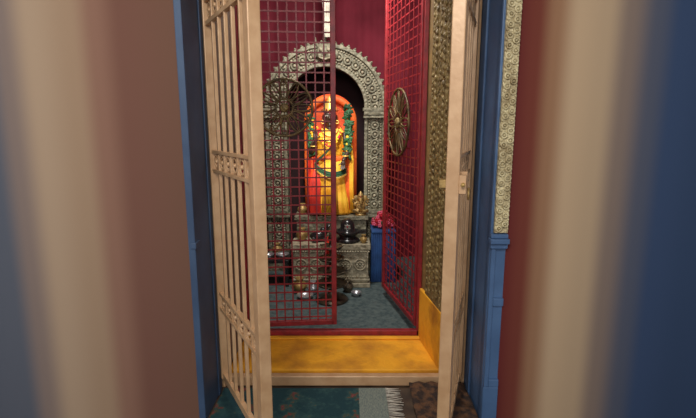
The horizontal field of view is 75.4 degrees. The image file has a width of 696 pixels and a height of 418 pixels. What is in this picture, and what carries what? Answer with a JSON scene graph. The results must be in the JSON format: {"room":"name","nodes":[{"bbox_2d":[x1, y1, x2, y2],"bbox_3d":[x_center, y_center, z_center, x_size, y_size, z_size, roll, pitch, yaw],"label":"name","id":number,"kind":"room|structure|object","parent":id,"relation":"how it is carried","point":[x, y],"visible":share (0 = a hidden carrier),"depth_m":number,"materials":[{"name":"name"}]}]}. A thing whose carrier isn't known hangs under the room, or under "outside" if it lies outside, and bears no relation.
{"room":"house of worship","nodes":[
{"label":"house of worship","id":0,"kind":"room"},
{"bbox_2d":[0,0,198,417],"bbox_3d":[-1.968,-0.485,2.174,2.465,3.100,0.350,0,10,0],"label":"wall","id":1,"kind":"structure","parent":0,"point":[96,310],"depth_m":2.09,"materials":[{"name":"beige paint"}]},
{"bbox_2d":[173,0,221,417],"bbox_3d":[-0.728,-0.479,2.142,0.040,3.100,0.315,0,10,0],"label":"trim","id":2,"kind":"structure","parent":1,"relation":"attached to","point":[187,13],"depth_m":2.17,"materials":[{"name":"blue paint"}]},
{"bbox_2d":[208,386,415,417],"bbox_3d":[0.000,1.449,0.423,6.400,0.100,5.330,0,10,0],"label":"floor","id":3,"kind":"structure","parent":0,"point":[408,410],"depth_m":2.49,"materials":[{"name":"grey stone"}]},
{"bbox_2d":[210,388,403,417],"bbox_3d":[-0.200,1.115,1.992,1.000,0.011,1.136,0,10,0],"label":"rug","id":4,"kind":"object","parent":3,"relation":"on","point":[287,402],"visible":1,"depth_m":2.41,"materials":[{"name":"teal fabric"}]},
{"bbox_2d":[409,381,477,417],"bbox_3d":[0.499,1.064,2.137,0.314,0.033,0.841,0,10,0],"label":"doormat","id":5,"kind":"object","parent":3,"relation":"on","point":[424,395],"visible":0.73,"depth_m":2.38,"materials":[{"name":"brown fabric"}]},
{"bbox_2d":[214,0,433,363],"bbox_3d":[-0.100,-0.559,2.592,3.400,3.100,0.460,0,10,0],"label":"wall","id":6,"kind":"structure","parent":0,"point":[228,12],"depth_m":2.72,"materials":[{"name":"brown paint"}]},
{"bbox_2d":[201,0,272,417],"bbox_3d":[-0.520,-0.367,1.995,0.050,2.770,0.711,-6,12,-30],"label":"metal gate","id":7,"kind":"object","parent":6,"relation":"attached to","point":[249,30],"visible":1,"depth_m":1.95,"materials":[{"name":"beige metal"}]},
{"bbox_2d":[260,0,331,320],"bbox_3d":[-0.371,-0.379,2.886,0.549,2.355,0.010,-1,10,-5],"label":"lattice","id":8,"kind":"object","parent":6,"relation":"attached to","point":[295,1],"visible":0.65,"depth_m":2.90,"materials":[{"name":"red metal"}]},
{"bbox_2d":[262,77,313,136],"bbox_3d":[-0.399,-0.633,2.814,0.368,0.366,0.027,-1,10,-5],"label":"rosette","id":9,"kind":"object","parent":8,"relation":"attached to","point":[283,107],"visible":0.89,"depth_m":2.81,"materials":[{"name":"brown metal"}]},
{"bbox_2d":[270,0,336,326],"bbox_3d":[-0.371,-0.380,2.888,0.589,2.395,0.026,-1,10,-5],"label":"frame","id":10,"kind":"object","parent":6,"relation":"attached to","point":[333,320],"visible":0.47,"depth_m":2.95,"materials":[{"name":"red metal"}]},
{"bbox_2d":[234,0,429,335],"bbox_3d":[-0.101,-0.387,2.841,1.177,2.525,0.040,0,10,0],"label":"door frame","id":11,"kind":"structure","parent":6,"relation":"attached to","point":[273,331],"depth_m":2.92,"materials":[{"name":"red metal"}]},
{"bbox_2d":[222,0,482,386],"bbox_3d":[-0.038,-0.436,2.328,1.400,2.950,0.074,0,10,0],"label":"trim","id":12,"kind":"structure","parent":6,"relation":"attached to","point":[278,379],"depth_m":2.57,"materials":[{"name":"beige wood"}]},
{"bbox_2d":[384,0,420,314],"bbox_3d":[0.384,-0.448,3.272,0.010,2.355,0.777,-2,10,-11],"label":"lattice","id":13,"kind":"object","parent":6,"relation":"attached to","point":[410,1],"visible":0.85,"depth_m":3.23,"materials":[{"name":"red metal"}]},
{"bbox_2d":[388,88,409,156],"bbox_3d":[0.356,-0.622,3.237,0.035,0.486,0.488,-2,10,-12],"label":"rosette","id":14,"kind":"object","parent":13,"relation":"attached to","point":[398,135],"visible":1,"depth_m":3.21,"materials":[{"name":"brown metal"}]},
{"bbox_2d":[381,0,424,325],"bbox_3d":[0.383,-0.448,3.272,0.027,2.395,0.817,-2,10,-11],"label":"frame","id":15,"kind":"object","parent":6,"relation":"attached to","point":[412,318],"visible":0.78,"depth_m":3.45,"materials":[{"name":"red metal"}]},
{"bbox_2d":[425,0,452,311],"bbox_3d":[0.521,-0.518,2.534,0.065,2.200,0.310,0,10,0],"label":"panel","id":16,"kind":"object","parent":6,"relation":"attached to","point":[442,17],"depth_m":2.56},
{"bbox_2d":[437,0,479,417],"bbox_3d":[0.511,-0.364,1.976,0.109,2.770,0.689,4,11,19],"label":"metal gate","id":17,"kind":"object","parent":6,"relation":"attached to","point":[465,13],"visible":1,"depth_m":1.81,"materials":[{"name":"beige metal"}]},
{"bbox_2d":[232,336,438,372],"bbox_3d":[-0.080,0.929,2.837,1.240,0.085,0.415,0,10,0],"label":"threshold step","id":18,"kind":"structure","parent":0,"point":[289,354],"depth_m":2.79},
{"bbox_2d":[268,256,415,327],"bbox_3d":[-0.175,0.773,4.112,2.250,0.150,2.170,0,10,0],"label":"floor","id":19,"kind":"structure","parent":0,"point":[373,308],"depth_m":3.62,"materials":[{"name":"grey stone"}]},
{"bbox_2d":[268,253,291,286],"bbox_3d":[-0.665,0.559,4.170,0.270,0.250,0.260,0,10,0],"label":"stool","id":20,"kind":"object","parent":19,"relation":"on","point":[288,262],"visible":0.41,"depth_m":4.05,"materials":[{"name":"black stone"}]},
{"bbox_2d":[268,252,273,257],"bbox_3d":[-0.720,0.426,4.096,0.100,0.039,0.100,0,10,0],"label":"steel plate","id":21,"kind":"object","parent":20,"relation":"on","point":[270,254],"visible":0.53,"depth_m":4.09,"materials":[{"name":"grey metal"}]},
{"bbox_2d":[272,242,282,252],"bbox_3d":[-0.660,0.372,4.208,0.098,0.106,0.098,0,10,0],"label":"brass pot","id":22,"kind":"object","parent":20,"relation":"on","point":[278,246],"visible":0.54,"depth_m":4.18,"materials":[{"name":"gold metal"}]},
{"bbox_2d":[276,252,288,257],"bbox_3d":[-0.600,0.424,4.106,0.130,0.039,0.130,0,10,0],"label":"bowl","id":23,"kind":"object","parent":20,"relation":"on","point":[278,254],"visible":0.84,"depth_m":4.12,"materials":[{"name":"grey metal"}]},
{"bbox_2d":[294,276,306,290],"bbox_3d":[-0.420,0.662,3.914,0.126,0.137,0.126,0,10,0],"label":"pot","id":24,"kind":"object","parent":19,"relation":"on","point":[297,286],"visible":0.58,"depth_m":3.88,"materials":[{"name":"gold metal"}]},
{"bbox_2d":[297,292,312,299],"bbox_3d":[-0.360,0.734,3.785,0.140,0.039,0.140,0,10,0],"label":"bowl","id":25,"kind":"object","parent":19,"relation":"on","point":[305,296],"visible":0.73,"depth_m":3.80,"materials":[{"name":"silver metal"}]},
{"bbox_2d":[307,280,318,293],"bbox_3d":[-0.300,0.677,3.897,0.105,0.114,0.105,0,10,0],"label":"pot","id":26,"kind":"object","parent":19,"relation":"on","point":[313,287],"visible":0.55,"depth_m":3.86,"materials":[{"name":"silver metal"}]},
{"bbox_2d":[263,35,388,270],"bbox_3d":[-0.215,-0.528,4.535,1.207,2.265,0.504,0,10,0],"label":"arch","id":27,"kind":"object","parent":19,"relation":"on","point":[358,82],"visible":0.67,"depth_m":4.39,"materials":[{"name":"grey stone"}]},
{"bbox_2d":[304,94,356,214],"bbox_3d":[-0.165,-0.497,4.154,0.498,1.117,0.305,0,10,0],"label":"idol","id":28,"kind":"object","parent":27,"relation":"on","point":[346,120],"visible":0.67,"depth_m":4.13,"materials":[{"name":"fabric"}]},
{"bbox_2d":[336,218,365,243],"bbox_3d":[0.022,0.188,4.080,0.285,0.213,0.230,0,10,0],"label":"stone lingam","id":29,"kind":"object","parent":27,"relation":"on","point":[347,232],"visible":0.98,"depth_m":4.02,"materials":[{"name":"black stone"}]},
{"bbox_2d":[352,191,368,215],"bbox_3d":[0.117,-0.056,4.207,0.157,0.229,0.128,0,10,0],"label":"figurine","id":30,"kind":"object","parent":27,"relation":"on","point":[361,200],"visible":1,"depth_m":4.19,"materials":[{"name":"gold metal"}]},
{"bbox_2d":[360,234,366,242],"bbox_3d":[0.140,0.267,4.027,0.070,0.076,0.070,0,10,0],"label":"brass pot","id":31,"kind":"object","parent":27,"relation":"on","point":[363,239],"visible":1,"depth_m":4.01,"materials":[{"name":"gold metal"}]},
{"bbox_2d":[290,211,370,287],"bbox_3d":[-0.155,0.365,4.234,0.710,0.610,0.507,0,10,0],"label":"plinth","id":32,"kind":"object","parent":19,"relation":"on","point":[355,262],"depth_m":4.03,"materials":[{"name":"grey stone"}]},
{"bbox_2d":[296,227,307,239],"bbox_3d":[-0.420,0.230,4.102,0.112,0.122,0.112,0,10,0],"label":"brass pot","id":33,"kind":"object","parent":32,"relation":"on","point":[304,235],"visible":0.59,"depth_m":4.07,"materials":[{"name":"gold metal"}]},
{"bbox_2d":[297,203,306,212],"bbox_3d":[-0.430,0.000,4.244,0.098,0.106,0.098,0,10,0],"label":"brass pot","id":34,"kind":"object","parent":32,"relation":"on","point":[303,209],"visible":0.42,"depth_m":4.21,"materials":[{"name":"gold metal"}]},
{"bbox_2d":[309,223,329,242],"bbox_3d":[-0.250,0.205,4.068,0.228,0.181,0.132,0,10,0],"label":"figurine","id":35,"kind":"object","parent":32,"relation":"on","point":[321,235],"visible":0.56,"depth_m":4.04,"materials":[{"name":"black stone"}]},
{"bbox_2d":[315,220,348,305],"bbox_3d":[-0.132,0.416,3.688,0.276,0.700,0.279,0,10,0],"label":"oil lamp","id":36,"kind":"object","parent":19,"relation":"on","point":[342,298],"visible":0.61,"depth_m":3.68,"materials":[{"name":"dark bronze"}]},
{"bbox_2d":[343,279,353,292],"bbox_3d":[0.000,0.673,3.937,0.098,0.106,0.098,0,10,0],"label":"pot","id":37,"kind":"object","parent":19,"relation":"on","point":[349,286],"visible":0.73,"depth_m":3.91,"materials":[{"name":"gold metal"}]},
{"bbox_2d":[351,290,360,296],"bbox_3d":[0.070,0.724,3.844,0.090,0.039,0.090,0,10,0],"label":"bowl","id":38,"kind":"object","parent":19,"relation":"on","point":[355,293],"visible":1,"depth_m":3.83,"materials":[{"name":"silver metal"}]},
{"bbox_2d":[370,224,395,281],"bbox_3d":[0.325,0.416,4.290,0.232,0.490,0.316,0,10,0],"label":"stand","id":39,"kind":"object","parent":19,"relation":"on","point":[376,233],"visible":0.68,"depth_m":4.14,"materials":[{"name":"blue"}]},
{"bbox_2d":[371,209,394,227],"bbox_3d":[0.331,0.085,4.221,0.226,0.172,0.155,1,10,4],"label":"heap","id":40,"kind":"object","parent":39,"relation":"on","point":[377,221],"visible":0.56,"depth_m":4.19,"materials":[{"name":"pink plant"}]},
{"bbox_2d":[418,288,440,368],"bbox_3d":[0.514,0.730,2.802,0.081,0.350,0.415,0,10,0],"label":"dado","id":41,"kind":"object","parent":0,"point":[429,314],"depth_m":2.77,"materials":[{"name":"yellow paint"}]},
{"bbox_2d":[496,0,695,417],"bbox_3d":[1.968,-0.485,2.174,2.465,3.100,0.350,0,10,0],"label":"wall","id":42,"kind":"structure","parent":0,"point":[598,315],"depth_m":2.09,"materials":[{"name":"beige paint"}]},
{"bbox_2d":[464,0,509,417],"bbox_3d":[0.699,-0.483,2.162,0.088,3.100,0.415,0,10,0],"label":"trim","id":43,"kind":"structure","parent":42,"relation":"attached to","point":[487,249],"depth_m":2.19,"materials":[{"name":"blue paint"}]},
{"bbox_2d":[493,0,522,232],"bbox_3d":[0.708,-0.909,1.904,0.063,2.070,0.026,0,10,0],"label":"panel","id":44,"kind":"object","parent":42,"relation":"attached to","point":[513,18],"visible":1,"depth_m":1.98,"materials":[{"name":"beige stone"}]},
{"bbox_3d":[0.000,-1.900,0.985,6.400,0.100,7.600,0,10,0],"label":"ceiling","id":45,"kind":"structure","parent":0,"visible":0},
{"bbox_2d":[322,0,329,36],"bbox_3d":[-0.185,-1.968,4.019,0.260,0.820,0.024,0,10,0],"label":"pennant","id":46,"kind":"object","parent":45,"relation":"hanging from","point":[326,4],"visible":0.66,"depth_m":4.06,"materials":[{"name":"white fabric"}]},
{"bbox_3d":[-0.150,-0.958,4.857,2.500,3.100,0.100,0,10,0],"label":"wall","id":47,"kind":"structure","parent":0,"visible":0},
{"bbox_2d":[260,0,420,256],"bbox_3d":[-0.175,-0.959,4.771,2.220,3.028,0.028,0,10,0],"label":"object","id":48,"kind":"structure","parent":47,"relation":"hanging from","point":[359,24],"depth_m":4.63,"materials":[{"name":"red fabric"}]}
]}

